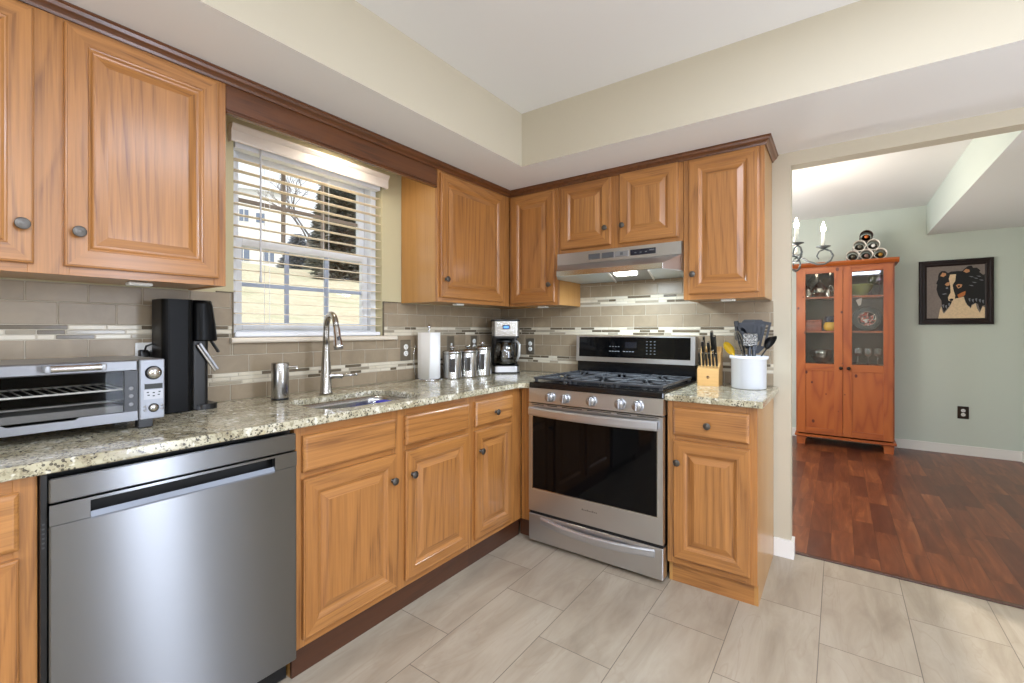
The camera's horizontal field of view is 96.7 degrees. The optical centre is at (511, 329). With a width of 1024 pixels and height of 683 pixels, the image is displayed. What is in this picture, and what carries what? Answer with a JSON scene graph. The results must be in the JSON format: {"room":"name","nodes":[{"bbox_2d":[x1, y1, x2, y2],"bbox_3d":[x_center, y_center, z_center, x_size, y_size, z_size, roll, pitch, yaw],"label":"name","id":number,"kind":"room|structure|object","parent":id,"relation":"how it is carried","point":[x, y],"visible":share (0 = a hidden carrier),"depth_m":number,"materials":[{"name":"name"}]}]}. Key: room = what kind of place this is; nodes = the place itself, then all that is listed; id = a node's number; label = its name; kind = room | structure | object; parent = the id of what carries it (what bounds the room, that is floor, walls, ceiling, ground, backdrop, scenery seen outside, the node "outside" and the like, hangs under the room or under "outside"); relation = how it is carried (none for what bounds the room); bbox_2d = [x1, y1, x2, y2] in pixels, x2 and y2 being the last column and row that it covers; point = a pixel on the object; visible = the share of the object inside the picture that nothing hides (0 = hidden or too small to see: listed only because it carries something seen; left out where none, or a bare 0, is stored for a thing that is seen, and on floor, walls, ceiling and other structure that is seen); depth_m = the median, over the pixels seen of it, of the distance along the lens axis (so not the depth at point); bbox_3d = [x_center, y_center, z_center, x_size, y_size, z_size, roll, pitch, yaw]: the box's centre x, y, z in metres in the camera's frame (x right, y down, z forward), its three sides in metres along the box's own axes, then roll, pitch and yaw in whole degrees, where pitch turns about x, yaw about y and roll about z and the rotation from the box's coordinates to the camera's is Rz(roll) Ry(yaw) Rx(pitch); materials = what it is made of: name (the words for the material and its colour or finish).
{"room":"kitchen","nodes":[
{"label":"kitchen","id":0,"kind":"room"},
{"bbox_2d":[0,115,500,402],"bbox_3d":[-0.553,0.032,3.016,0.158,2.560,8.200,0,0,36],"label":"wall","id":1,"kind":"structure","parent":0,"point":[39,320],"depth_m":1.97,"materials":[{"name":"stone"}]},
{"bbox_2d":[0,0,225,289],"bbox_3d":[-1.422,-0.542,1.377,0.346,0.763,0.914,0,0,36],"label":"upper cabinet","id":2,"kind":"object","parent":1,"relation":"attached to","point":[113,152],"visible":0.99,"depth_m":1.39,"materials":[{"name":"brown wood"}]},
{"bbox_2d":[125,282,152,286],"bbox_3d":[-1.263,-0.155,1.543,0.040,0.011,0.066,0,0,36],"label":"light","id":3,"kind":"object","parent":2,"relation":"attached to","point":[126,283],"visible":1,"depth_m":1.53,"materials":[{"name":"white plastic"}]},
{"bbox_2d":[135,342,151,355],"bbox_3d":[-1.378,0.106,1.722,0.010,0.118,0.075,0,0,36],"label":"wall outlet","id":4,"kind":"object","parent":1,"relation":"attached to","point":[138,346],"visible":0.17,"depth_m":1.71,"materials":[{"name":"white plastic"}]},
{"bbox_2d":[138,343,152,356],"bbox_3d":[-1.345,0.099,1.713,0.053,0.102,0.087,0,0,36],"label":"power adapter","id":5,"kind":"object","parent":4,"relation":"attached to","point":[144,353],"visible":0.41,"depth_m":1.69,"materials":[{"name":"black plastic"}]},
{"bbox_2d":[233,150,375,337],"bbox_3d":[-1.061,-0.413,2.357,0.090,0.900,0.791,0,0,36],"label":"window","id":6,"kind":"structure","parent":1,"relation":"in","point":[238,242],"depth_m":2.35,"materials":[{"name":"white plastic"}]},
{"bbox_2d":[228,122,389,336],"bbox_3d":[-0.983,-0.427,2.300,0.096,0.915,0.833,0,0,36],"label":"window blind","id":7,"kind":"object","parent":6,"relation":"attached to","point":[246,140],"visible":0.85,"depth_m":2.20,"materials":[{"name":"beige plastic"}]},
{"bbox_2d":[216,291,400,337],"bbox_3d":[-0.957,-0.066,2.323,0.009,0.197,0.996,0,0,36],"label":"trim","id":8,"kind":"structure","parent":1,"relation":"attached to","point":[216,291],"depth_m":1.97,"materials":[{"name":"beige tile"}]},
{"bbox_2d":[229,336,397,342],"bbox_3d":[-0.966,0.045,2.330,0.086,0.023,0.896,0,0,36],"label":"window sill","id":9,"kind":"structure","parent":1,"relation":"attached to","point":[318,338],"depth_m":2.18,"materials":[{"name":"beige stone"}]},
{"bbox_2d":[400,340,410,360],"bbox_3d":[-0.641,0.121,2.749,0.010,0.125,0.080,0,0,36],"label":"wall outlet","id":10,"kind":"object","parent":1,"relation":"attached to","point":[405,345],"visible":1,"depth_m":2.74,"materials":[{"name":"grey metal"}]},
{"bbox_2d":[447,336,453,349],"bbox_3d":[-0.410,0.100,3.067,0.016,0.118,0.072,0,0,36],"label":"wall outlet","id":11,"kind":"object","parent":1,"relation":"attached to","point":[450,339],"visible":0.58,"depth_m":3.06,"materials":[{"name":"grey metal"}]},
{"bbox_2d":[401,169,525,308],"bbox_3d":[-0.234,-0.542,3.033,0.346,0.763,0.990,0,0,36],"label":"upper cabinet","id":12,"kind":"object","parent":1,"relation":"attached to","point":[455,234],"visible":0.95,"depth_m":2.70,"materials":[{"name":"brown wood"}]},
{"bbox_2d":[226,84,436,187],"bbox_3d":[-0.743,-0.871,2.120,0.025,0.140,1.082,0,0,36],"label":"valance board","id":13,"kind":"object","parent":12,"relation":"attached to","point":[242,105],"visible":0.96,"depth_m":1.98,"materials":[{"name":"brown wood"}]},
{"bbox_2d":[470,336,476,348],"bbox_3d":[-0.272,0.100,3.263,0.010,0.118,0.072,0,0,36],"label":"wall outlet","id":14,"kind":"object","parent":1,"relation":"attached to","point":[473,339],"visible":0.73,"depth_m":3.25,"materials":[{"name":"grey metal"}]},
{"bbox_2d":[64,0,1023,189],"bbox_3d":[0.139,-1.096,0.427,4.000,0.305,4.800,0,0,36],"label":"soffit","id":15,"kind":"structure","parent":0,"point":[860,69],"depth_m":1.87,"materials":[{"name":"beige paint"}]},
{"bbox_2d":[278,435,1023,682],"bbox_3d":[1.130,1.260,1.808,4.000,0.104,8.200,0,0,36],"label":"floor","id":16,"kind":"structure","parent":0,"point":[528,610],"depth_m":1.98,"materials":[{"name":"tile"}]},
{"bbox_2d":[0,476,36,682],"bbox_3d":[-1.474,0.773,1.043,0.651,0.876,0.461,0,0,36],"label":"base cabinet","id":17,"kind":"object","parent":16,"relation":"on","point":[18,498],"visible":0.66,"depth_m":1.03,"materials":[{"name":"brown wood"}]},
{"bbox_2d":[37,430,296,682],"bbox_3d":[-1.153,0.775,1.474,0.601,0.872,0.610,0,0,36],"label":"dishwasher","id":18,"kind":"object","parent":16,"relation":"on","point":[178,566],"visible":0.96,"depth_m":1.26,"materials":[{"name":"silver metal"}]},
{"bbox_2d":[286,397,469,678],"bbox_3d":[-0.709,0.773,2.110,0.651,0.876,0.926,0,0,36],"label":"base cabinet","id":19,"kind":"object","parent":16,"relation":"on","point":[383,499],"visible":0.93,"depth_m":1.82,"materials":[{"name":"brown wood"}]},
{"bbox_2d":[0,371,562,482],"bbox_3d":[-0.706,0.320,2.074,0.689,0.030,3.091,0,0,36],"label":"countertop","id":20,"kind":"structure","parent":19,"relation":"on","point":[36,454],"depth_m":1.46,"materials":[{"name":"stone"}]},
{"bbox_2d":[0,355,163,437],"bbox_3d":[-1.353,0.198,1.324,0.350,0.214,0.488,0,0,36],"label":"toaster oven","id":21,"kind":"object","parent":20,"relation":"on","point":[50,394],"visible":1,"depth_m":1.38,"materials":[{"name":"grey metal"}]},
{"bbox_2d":[0,399,122,425],"bbox_3d":[-1.394,0.231,1.309,0.260,0.035,0.393,0,0,36],"label":"tray","id":22,"kind":"object","parent":21,"relation":"on","point":[15,411],"depth_m":1.35,"materials":[{"name":"silver metal"}]},
{"bbox_2d":[152,299,219,413],"bbox_3d":[-1.248,0.096,1.745,0.132,0.418,0.190,0,0,36],"label":"coffee maker","id":23,"kind":"object","parent":20,"relation":"on","point":[182,329],"visible":0.98,"depth_m":1.68,"materials":[{"name":"black plastic"}]},
{"bbox_2d":[271,362,297,400],"bbox_3d":[-0.996,0.224,1.997,0.110,0.162,0.072,0,0,-11],"label":"soap dispenser","id":24,"kind":"object","parent":20,"relation":"on","point":[279,370],"visible":1,"depth_m":1.96,"materials":[{"name":"silver metal"}]},
{"bbox_2d":[319,311,357,394],"bbox_3d":[-0.835,0.109,2.120,0.167,0.392,0.202,0,0,2],"label":"faucet","id":25,"kind":"object","parent":20,"relation":"on","point":[327,376],"visible":1,"depth_m":2.15,"materials":[{"name":"silver metal"}]},
{"bbox_2d":[302,396,405,408],"bbox_3d":[-0.691,0.424,2.041,0.396,0.179,0.551,0,0,36],"label":"sink","id":26,"kind":"object","parent":20,"relation":"in","point":[359,401],"visible":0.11,"depth_m":2.21,"materials":[{"name":"silver metal"}]},
{"bbox_2d":[413,324,442,380],"bbox_3d":[-0.511,0.133,2.790,0.176,0.343,0.168,0,0,21],"label":"paper towel holder","id":27,"kind":"object","parent":20,"relation":"on","point":[428,326],"visible":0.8,"depth_m":2.78,"materials":[{"name":"silver metal"}]},
{"bbox_2d":[418,332,439,379],"bbox_3d":[-0.509,0.153,2.760,0.136,0.276,0.194,0,0,1],"label":"paper towel roll","id":28,"kind":"object","parent":27,"relation":"on","point":[428,343],"visible":0.99,"depth_m":2.73,"materials":[{"name":"white paper"}]},
{"bbox_2d":[442,346,461,378],"bbox_3d":[-0.376,0.202,2.868,0.124,0.206,0.126,0,0,-7],"label":"canister","id":29,"kind":"object","parent":20,"relation":"on","point":[451,359],"visible":0.99,"depth_m":2.82,"materials":[{"name":"silver metal"}]},
{"bbox_2d":[460,345,476,377],"bbox_3d":[-0.287,0.201,2.962,0.124,0.208,0.126,0,0,-4],"label":"canister","id":30,"kind":"object","parent":20,"relation":"on","point":[469,356],"visible":0.86,"depth_m":2.91,"materials":[{"name":"silver metal"}]},
{"bbox_2d":[473,342,490,375],"bbox_3d":[-0.201,0.192,3.058,0.124,0.226,0.124,0,0,-2],"label":"canister","id":31,"kind":"object","parent":20,"relation":"on","point":[483,352],"visible":0.91,"depth_m":3.00,"materials":[{"name":"silver metal"}]},
{"bbox_2d":[491,319,520,373],"bbox_3d":[-0.048,0.116,3.286,0.203,0.378,0.210,0,0,-6],"label":"coffee maker","id":32,"kind":"object","parent":20,"relation":"on","point":[504,333],"visible":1,"depth_m":3.19,"materials":[{"name":"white plastic"}]},
{"bbox_2d":[468,388,520,565],"bbox_3d":[-0.306,0.773,2.671,0.651,0.876,0.457,0,0,36],"label":"base cabinet","id":33,"kind":"object","parent":16,"relation":"on","point":[495,418],"visible":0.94,"depth_m":2.46,"materials":[{"name":"brown wood"}]},
{"bbox_2d":[520,388,529,535],"bbox_3d":[0.089,0.773,2.683,0.100,0.876,0.028,0,0,36],"label":"filler panel","id":34,"kind":"object","parent":16,"relation":"on","point":[524,520],"visible":0.41,"depth_m":2.68,"materials":[{"name":"brown wood"}]},
{"bbox_2d":[528,336,697,580],"bbox_3d":[0.578,0.625,2.618,0.767,1.172,0.696,0,0,36],"label":"gas range","id":35,"kind":"object","parent":16,"relation":"on","point":[598,431],"visible":0.98,"depth_m":2.39,"materials":[{"name":"silver metal"}]},
{"bbox_2d":[529,376,694,398],"bbox_3d":[0.581,0.311,2.620,0.761,0.033,0.600,0,0,36],"label":"cooktop","id":36,"kind":"object","parent":35,"relation":"in","point":[566,387],"depth_m":2.40,"materials":[{"name":"black metal"}]},
{"bbox_2d":[668,397,773,606],"bbox_3d":[1.067,0.773,2.305,0.384,0.876,0.646,0,0,36],"label":"base cabinet","id":37,"kind":"object","parent":16,"relation":"on","point":[721,457],"visible":0.96,"depth_m":2.07,"materials":[{"name":"brown wood"}]},
{"bbox_2d":[665,383,778,408],"bbox_3d":[1.079,0.320,2.304,0.412,0.030,0.636,0,0,36],"label":"countertop","id":38,"kind":"structure","parent":37,"relation":"on","point":[726,395],"depth_m":2.13,"materials":[{"name":"stone"}]},
{"bbox_2d":[697,346,722,386],"bbox_3d":[1.105,0.199,2.538,0.108,0.212,0.148,0,0,33],"label":"knife block","id":39,"kind":"object","parent":38,"relation":"on","point":[706,376],"visible":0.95,"depth_m":2.49,"materials":[{"name":"brown wood"}]},
{"bbox_2d":[698,352,700,366],"bbox_3d":[1.034,0.164,2.509,0.009,0.088,0.043,0,0,33],"label":"knife","id":40,"kind":"object","parent":39,"relation":"in","point":[699,354],"visible":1,"depth_m":2.50,"materials":[{"name":"black plastic"}]},
{"bbox_2d":[701,340,704,360],"bbox_3d":[1.062,0.118,2.527,0.013,0.121,0.060,0,0,33],"label":"knife","id":41,"kind":"object","parent":39,"relation":"in","point":[702,341],"visible":0.66,"depth_m":2.51,"materials":[{"name":"black plastic"}]},
{"bbox_2d":[701,352,704,366],"bbox_3d":[1.049,0.164,2.499,0.009,0.088,0.043,0,0,33],"label":"knife","id":42,"kind":"object","parent":39,"relation":"in","point":[702,353],"visible":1,"depth_m":2.49,"materials":[{"name":"black plastic"}]},
{"bbox_2d":[705,352,707,366],"bbox_3d":[1.063,0.164,2.490,0.009,0.088,0.043,0,0,33],"label":"knife","id":43,"kind":"object","parent":39,"relation":"in","point":[706,359],"visible":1,"depth_m":2.48,"materials":[{"name":"black plastic"}]},
{"bbox_2d":[707,341,709,358],"bbox_3d":[1.088,0.114,2.520,0.012,0.106,0.053,0,0,33],"label":"knife","id":44,"kind":"object","parent":39,"relation":"in","point":[708,342],"visible":0.57,"depth_m":2.51,"materials":[{"name":"black plastic"}]},
{"bbox_2d":[708,352,710,366],"bbox_3d":[1.078,0.164,2.481,0.009,0.088,0.043,0,0,33],"label":"knife","id":45,"kind":"object","parent":39,"relation":"in","point":[709,354],"visible":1,"depth_m":2.47,"materials":[{"name":"black plastic"}]},
{"bbox_2d":[710,331,713,351],"bbox_3d":[1.113,0.062,2.532,0.014,0.119,0.060,0,0,33],"label":"knife","id":46,"kind":"object","parent":39,"relation":"in","point":[711,332],"visible":0.87,"depth_m":2.52,"materials":[{"name":"black plastic"}]},
{"bbox_2d":[712,352,714,367],"bbox_3d":[1.092,0.164,2.471,0.009,0.088,0.043,0,0,33],"label":"knife","id":47,"kind":"object","parent":39,"relation":"in","point":[713,362],"visible":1,"depth_m":2.47,"materials":[{"name":"black plastic"}]},
{"bbox_2d":[713,335,716,356],"bbox_3d":[1.117,0.090,2.506,0.014,0.126,0.063,0,0,33],"label":"knife","id":48,"kind":"object","parent":39,"relation":"in","point":[714,336],"visible":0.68,"depth_m":2.50,"materials":[{"name":"black plastic"}]},
{"bbox_2d":[715,352,717,367],"bbox_3d":[1.106,0.164,2.462,0.009,0.088,0.043,0,0,33],"label":"knife","id":49,"kind":"object","parent":39,"relation":"in","point":[716,355],"visible":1,"depth_m":2.46,"materials":[{"name":"black plastic"}]},
{"bbox_2d":[729,354,768,389],"bbox_3d":[1.244,0.219,2.393,0.187,0.172,0.187,0,0,36],"label":"utensil crock","id":50,"kind":"object","parent":38,"relation":"on","point":[747,372],"visible":0.94,"depth_m":2.32,"materials":[{"name":"white ceramic"}]},
{"bbox_2d":[723,342,734,354],"bbox_3d":[1.209,0.177,2.416,0.160,0.228,0.019,0,0,31],"label":"spoonula","id":51,"kind":"object","parent":50,"relation":"in","point":[728,347],"visible":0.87,"depth_m":2.45,"materials":[{"name":"yellow plastic"}]},
{"bbox_2d":[734,321,743,355],"bbox_3d":[1.220,0.120,2.419,0.080,0.339,0.029,0,0,40],"label":"tongs","id":52,"kind":"object","parent":50,"relation":"in","point":[736,323],"visible":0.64,"depth_m":2.42,"materials":[{"name":"black plastic"}]},
{"bbox_2d":[734,331,746,355],"bbox_3d":[1.210,0.146,2.397,0.050,0.286,0.079,0,0,-24],"label":"whisk","id":53,"kind":"object","parent":50,"relation":"in","point":[735,331],"visible":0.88,"depth_m":2.40,"materials":[{"name":"grey metal"}]},
{"bbox_2d":[737,328,746,355],"bbox_3d":[1.236,0.138,2.423,0.030,0.302,0.066,0,0,-32],"label":"serving spoon","id":54,"kind":"object","parent":50,"relation":"in","point":[742,329],"visible":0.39,"depth_m":2.43,"materials":[{"name":"grey plastic"}]},
{"bbox_2d":[735,322,760,355],"bbox_3d":[1.253,0.124,2.419,0.122,0.331,0.044,0,0,26],"label":"turner","id":55,"kind":"object","parent":50,"relation":"in","point":[748,326],"visible":0.22,"depth_m":2.43,"materials":[{"name":"grey plastic"}]},
{"bbox_2d":[743,333,757,355],"bbox_3d":[1.240,0.153,2.370,0.067,0.274,0.078,0,0,26],"label":"mallet","id":56,"kind":"object","parent":50,"relation":"in","point":[749,339],"visible":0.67,"depth_m":2.34,"materials":[{"name":"grey metal"}]},
{"bbox_2d":[742,320,763,355],"bbox_3d":[1.282,0.117,2.422,0.106,0.346,0.059,0,0,27],"label":"turner","id":57,"kind":"object","parent":50,"relation":"in","point":[743,321],"visible":0.2,"depth_m":2.44,"materials":[{"name":"black plastic"}]},
{"bbox_2d":[751,320,770,355],"bbox_3d":[1.270,0.118,2.348,0.035,0.343,0.120,0,0,-43],"label":"slotted turner","id":58,"kind":"object","parent":50,"relation":"in","point":[760,348],"visible":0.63,"depth_m":2.34,"materials":[{"name":"grey plastic"}]},
{"bbox_2d":[761,336,776,355],"bbox_3d":[1.268,0.161,2.349,0.173,0.262,0.070,0,0,31],"label":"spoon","id":59,"kind":"object","parent":50,"relation":"in","point":[769,341],"visible":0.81,"depth_m":2.34,"materials":[{"name":"black plastic"}]},
{"bbox_2d":[792,257,899,454],"bbox_3d":[3.456,0.253,4.757,0.876,1.908,0.417,0,0,36],"label":"china cabinet","id":60,"kind":"object","parent":16,"relation":"on","point":[845,375],"visible":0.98,"depth_m":4.64,"materials":[{"name":"brown wood"}]},
{"bbox_2d":[806,288,814,296],"bbox_3d":[3.171,-0.395,4.872,0.084,0.095,0.085,0,0,-10],"label":"creamer","id":61,"kind":"object","parent":60,"relation":"on","point":[809,293],"visible":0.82,"depth_m":4.84,"materials":[{"name":"silver"}]},
{"bbox_2d":[806,320,821,330],"bbox_3d":[3.251,-0.050,4.907,0.148,0.118,0.136,0,0,36],"label":"wooden box","id":62,"kind":"object","parent":60,"relation":"on","point":[811,325],"visible":0.82,"depth_m":4.86,"materials":[{"name":"red wood"}]},
{"bbox_2d":[806,280,833,296],"bbox_3d":[3.299,-0.445,4.883,0.155,0.194,0.225,0,0,-5],"label":"teapot","id":63,"kind":"object","parent":60,"relation":"on","point":[820,288],"visible":0.72,"depth_m":4.83,"materials":[{"name":"silver metal"}]},
{"bbox_2d":[807,274,833,296],"bbox_3d":[3.379,-0.485,4.973,0.272,0.264,0.069,0,0,36],"label":"platter","id":64,"kind":"object","parent":60,"relation":"on","point":[828,280],"visible":0.53,"depth_m":4.99,"materials":[{"name":"grey metal"}]},
{"bbox_2d":[823,316,833,330],"bbox_3d":[3.349,-0.068,4.781,0.127,0.155,0.134,0,0,-24],"label":"jug","id":65,"kind":"object","parent":60,"relation":"on","point":[828,325],"visible":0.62,"depth_m":4.75,"materials":[{"name":"yellow ceramic"}]},
{"bbox_2d":[825,289,833,296],"bbox_3d":[3.312,-0.388,4.759,0.071,0.081,0.074,0,0,-11],"label":"sugar bowl","id":66,"kind":"object","parent":60,"relation":"on","point":[828,293],"visible":0.97,"depth_m":4.74,"materials":[{"name":"silver metal"}]},
{"bbox_2d":[806,295,882,300],"bbox_3d":[3.478,-0.339,4.788,0.763,0.018,0.319,0,0,36],"label":"shelf","id":67,"kind":"object","parent":60,"relation":"attached to","point":[864,297],"depth_m":4.76,"materials":[{"name":"brown wood"}]},
{"bbox_2d":[806,331,882,332],"bbox_3d":[3.478,0.018,4.788,0.763,0.018,0.319,0,0,36],"label":"shelf","id":68,"kind":"object","parent":60,"relation":"attached to","point":[806,331],"depth_m":4.61,"materials":[{"name":"brown wood"}]},
{"bbox_2d":[806,362,882,365],"bbox_3d":[3.478,0.366,4.788,0.763,0.018,0.319,0,0,36],"label":"shelf","id":69,"kind":"object","parent":60,"relation":"attached to","point":[853,363],"depth_m":4.80,"materials":[{"name":"brown wood"}]},
{"bbox_2d":[852,283,873,295],"bbox_3d":[3.570,-0.408,4.673,0.236,0.117,0.234,0,0,36],"label":"bowl","id":70,"kind":"object","parent":60,"relation":"on","point":[857,289],"visible":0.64,"depth_m":4.60,"materials":[{"name":"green ceramic"}]},
{"bbox_2d":[846,230,887,259],"bbox_3d":[3.595,-0.849,4.624,0.326,0.296,0.200,0,0,36],"label":"wine rack","id":71,"kind":"object","parent":60,"relation":"on","point":[865,243],"visible":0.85,"depth_m":4.59,"materials":[{"name":"beige"}]},
{"bbox_2d":[848,254,856,259],"bbox_3d":[3.524,-0.745,4.712,0.075,0.074,0.260,0,0,36],"label":"wine bottle","id":72,"kind":"object","parent":71,"relation":"in","point":[852,256],"visible":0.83,"depth_m":4.66,"materials":[{"name":"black glass"}]},
{"bbox_2d":[855,244,863,249],"bbox_3d":[3.568,-0.840,4.681,0.075,0.074,0.260,0,0,36],"label":"wine bottle","id":73,"kind":"object","parent":71,"relation":"in","point":[859,246],"visible":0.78,"depth_m":4.62,"materials":[{"name":"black glass"}]},
{"bbox_2d":[861,253,870,258],"bbox_3d":[3.612,-0.745,4.649,0.075,0.074,0.260,0,0,36],"label":"wine bottle","id":74,"kind":"object","parent":71,"relation":"in","point":[865,255],"visible":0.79,"depth_m":4.59,"materials":[{"name":"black glass"}]},
{"bbox_2d":[861,234,870,239],"bbox_3d":[3.612,-0.933,4.649,0.075,0.074,0.260,0,0,36],"label":"wine bottle","id":75,"kind":"object","parent":71,"relation":"in","point":[864,237],"visible":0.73,"depth_m":4.59,"materials":[{"name":"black glass"}]},
{"bbox_2d":[868,243,877,248],"bbox_3d":[3.657,-0.840,4.617,0.075,0.074,0.260,0,0,36],"label":"wine bottle","id":76,"kind":"object","parent":71,"relation":"in","point":[872,245],"visible":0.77,"depth_m":4.56,"materials":[{"name":"clear glass"}]},
{"bbox_2d":[875,252,883,257],"bbox_3d":[3.701,-0.745,4.585,0.075,0.074,0.260,0,0,36],"label":"wine bottle","id":77,"kind":"object","parent":71,"relation":"in","point":[878,254],"visible":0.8,"depth_m":4.53,"materials":[{"name":"clear glass"}]},
{"bbox_2d":[852,307,882,329],"bbox_3d":[3.654,-0.119,4.688,0.250,0.244,0.061,0,0,36],"label":"decorative plate","id":78,"kind":"object","parent":60,"relation":"on","point":[864,318],"visible":0.99,"depth_m":4.69,"materials":[{"name":"grey ceramic"}]},
{"bbox_2d":[795,551,1023,608],"bbox_3d":[2.043,1.208,2.113,1.270,0.008,0.028,0,0,36],"label":"trim","id":79,"kind":"structure","parent":16,"relation":"on","point":[796,552],"depth_m":2.18,"materials":[{"name":"brown wood"}]},
{"bbox_2d":[355,0,972,220],"bbox_3d":[1.130,-1.298,1.808,4.000,0.100,8.200,0,0,36],"label":"ceiling","id":80,"kind":"structure","parent":0,"point":[530,55],"depth_m":1.99,"materials":[{"name":"white paint"}]},
{"bbox_2d":[792,217,833,271],"bbox_3d":[2.054,-0.818,3.648,0.862,0.859,0.748,0,0,36],"label":"chandelier","id":81,"kind":"object","parent":80,"relation":"hanging from","point":[795,243],"visible":0.34,"depth_m":3.38,"materials":[{"name":"grey metal"}]},
{"bbox_2d":[926,130,1023,234],"bbox_3d":[3.486,-1.100,3.066,0.665,0.297,3.210,0,0,36],"label":"soffit","id":82,"kind":"structure","parent":80,"relation":"attached to","point":[984,189],"depth_m":3.28,"materials":[{"name":"grey paint"}]},
{"bbox_2d":[501,107,1023,539],"bbox_3d":[1.562,-0.018,2.411,4.000,2.460,0.098,0,0,36],"label":"wall","id":83,"kind":"structure","parent":0,"point":[1012,120],"depth_m":2.49,"materials":[{"name":"beige paint"}]},
{"bbox_2d":[526,338,533,353],"bbox_3d":[0.135,0.120,3.368,0.072,0.118,0.010,0,0,36],"label":"wall outlet","id":84,"kind":"object","parent":83,"relation":"attached to","point":[529,341],"visible":1,"depth_m":3.37,"materials":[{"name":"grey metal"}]},
{"bbox_2d":[510,188,579,307],"bbox_3d":[0.214,-0.542,3.108,0.383,0.763,0.346,0,0,36],"label":"upper cabinet","id":85,"kind":"object","parent":83,"relation":"attached to","point":[534,217],"visible":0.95,"depth_m":2.98,"materials":[{"name":"brown wood"}]},
{"bbox_2d":[556,241,683,283],"bbox_3d":[0.646,-0.392,2.715,0.757,0.166,0.472,0,0,36],"label":"range hood","id":86,"kind":"object","parent":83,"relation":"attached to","point":[659,260],"visible":0.95,"depth_m":2.58,"materials":[{"name":"silver metal"}]},
{"bbox_2d":[559,161,683,253],"bbox_3d":[0.682,-0.700,2.772,0.766,0.447,0.346,0,0,36],"label":"upper cabinet","id":87,"kind":"object","parent":83,"relation":"attached to","point":[643,206],"visible":0.89,"depth_m":2.62,"materials":[{"name":"brown wood"}]},
{"bbox_2d":[684,145,771,302],"bbox_3d":[1.151,-0.542,2.436,0.383,0.763,0.346,0,0,36],"label":"upper cabinet","id":88,"kind":"object","parent":83,"relation":"attached to","point":[728,195],"visible":0.98,"depth_m":2.31,"materials":[{"name":"brown wood"}]},
{"bbox_2d":[18,0,778,197],"bbox_3d":[-0.077,-0.923,1.689,1.568,0.038,2.999,0,0,36],"label":"trim","id":89,"kind":"structure","parent":88,"relation":"attached to","point":[63,9],"depth_m":1.95,"materials":[{"name":"brown wood"}]},
{"bbox_2d":[721,299,735,301],"bbox_3d":[1.124,-0.155,2.366,0.066,0.011,0.040,0,0,36],"label":"light","id":90,"kind":"object","parent":88,"relation":"attached to","point":[722,300],"visible":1,"depth_m":2.35,"materials":[{"name":"white plastic"}]},
{"bbox_2d":[774,536,794,559],"bbox_3d":[1.469,1.164,2.456,0.093,0.095,0.076,0,0,36],"label":"baseboard","id":91,"kind":"structure","parent":83,"relation":"attached to","point":[785,548],"depth_m":2.42,"materials":[{"name":"white paint"}]},
{"bbox_2d":[792,206,1023,451],"bbox_3d":[3.328,-0.018,5.216,3.600,2.460,0.100,0,0,36],"label":"wall","id":92,"kind":"structure","parent":0,"point":[940,368],"depth_m":4.48,"materials":[{"name":"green paint"}]},
{"bbox_2d":[792,427,1023,462],"bbox_3d":[2.339,1.164,3.894,3.494,0.095,3.199,0,0,36],"label":"baseboard","id":93,"kind":"structure","parent":92,"relation":"attached to","point":[1011,455],"depth_m":4.42,"materials":[{"name":"white paint"}]},
{"bbox_2d":[919,257,993,324],"bbox_3d":[4.311,-0.370,4.429,0.529,0.631,0.030,0,0,36],"label":"framed picture","id":94,"kind":"object","parent":92,"relation":"attached to","point":[956,291],"visible":1,"depth_m":4.42,"materials":[{"name":"black"}]},
{"bbox_2d":[927,264,984,318],"bbox_3d":[4.312,-0.370,4.431,0.413,0.519,0.002,0,0,36],"label":"painting","id":95,"kind":"object","parent":94,"relation":"attached to","point":[954,291],"depth_m":4.43},
{"bbox_2d":[957,406,968,418],"bbox_3d":[4.365,0.799,4.404,0.080,0.120,0.010,0,0,36],"label":"wall outlet","id":96,"kind":"object","parent":92,"relation":"attached to","point":[962,412],"visible":1,"depth_m":4.40,"materials":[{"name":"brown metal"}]},
{"label":"outside","id":97,"kind":"structure","parent":0,"visible":0},
{"bbox_2d":[242,263,358,323],"bbox_3d":[-17.577,-4.288,39.469,69.700,10.338,54.000,0,0,36],"label":"exterior wall","id":98,"kind":"structure","parent":97,"point":[340,302],"depth_m":11.30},
{"bbox_2d":[239,173,286,266],"bbox_3d":[-27.739,-10.718,45.514,9.200,10.160,8.700,0,0,-29],"label":"house","id":99,"kind":"structure","parent":98,"relation":"on","point":[246,254],"depth_m":43.18,"materials":[{"name":"white"}]},
{"bbox_2d":[255,175,311,259],"bbox_3d":[-14.403,-7.326,31.362,3.609,6.837,6.208,0,0,36],"label":"bare tree","id":100,"kind":"object","parent":98,"relation":"on","point":[296,180],"visible":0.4,"depth_m":30.38,"materials":[{"name":"grey plant"}]},
{"bbox_2d":[275,233,306,269],"bbox_3d":[-16.925,-5.958,36.066,3.746,3.297,3.870,0,0,36],"label":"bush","id":101,"kind":"object","parent":98,"relation":"on","point":[295,260],"visible":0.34,"depth_m":35.25,"materials":[{"name":"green plant"}]},
{"bbox_2d":[302,184,335,269],"bbox_3d":[-12.235,-6.728,29.989,3.060,6.375,2.850,0,0,-33],"label":"evergreen tree","id":102,"kind":"object","parent":98,"relation":"on","point":[308,262],"visible":0.13,"depth_m":29.42,"materials":[{"name":"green plant"}]},
{"bbox_2d":[309,187,358,280],"bbox_3d":[-8.263,-5.297,21.958,3.109,6.366,3.109,0,0,36],"label":"evergreen tree","id":103,"kind":"object","parent":98,"relation":"on","point":[328,227],"visible":0.49,"depth_m":21.48,"materials":[{"name":"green plant"}]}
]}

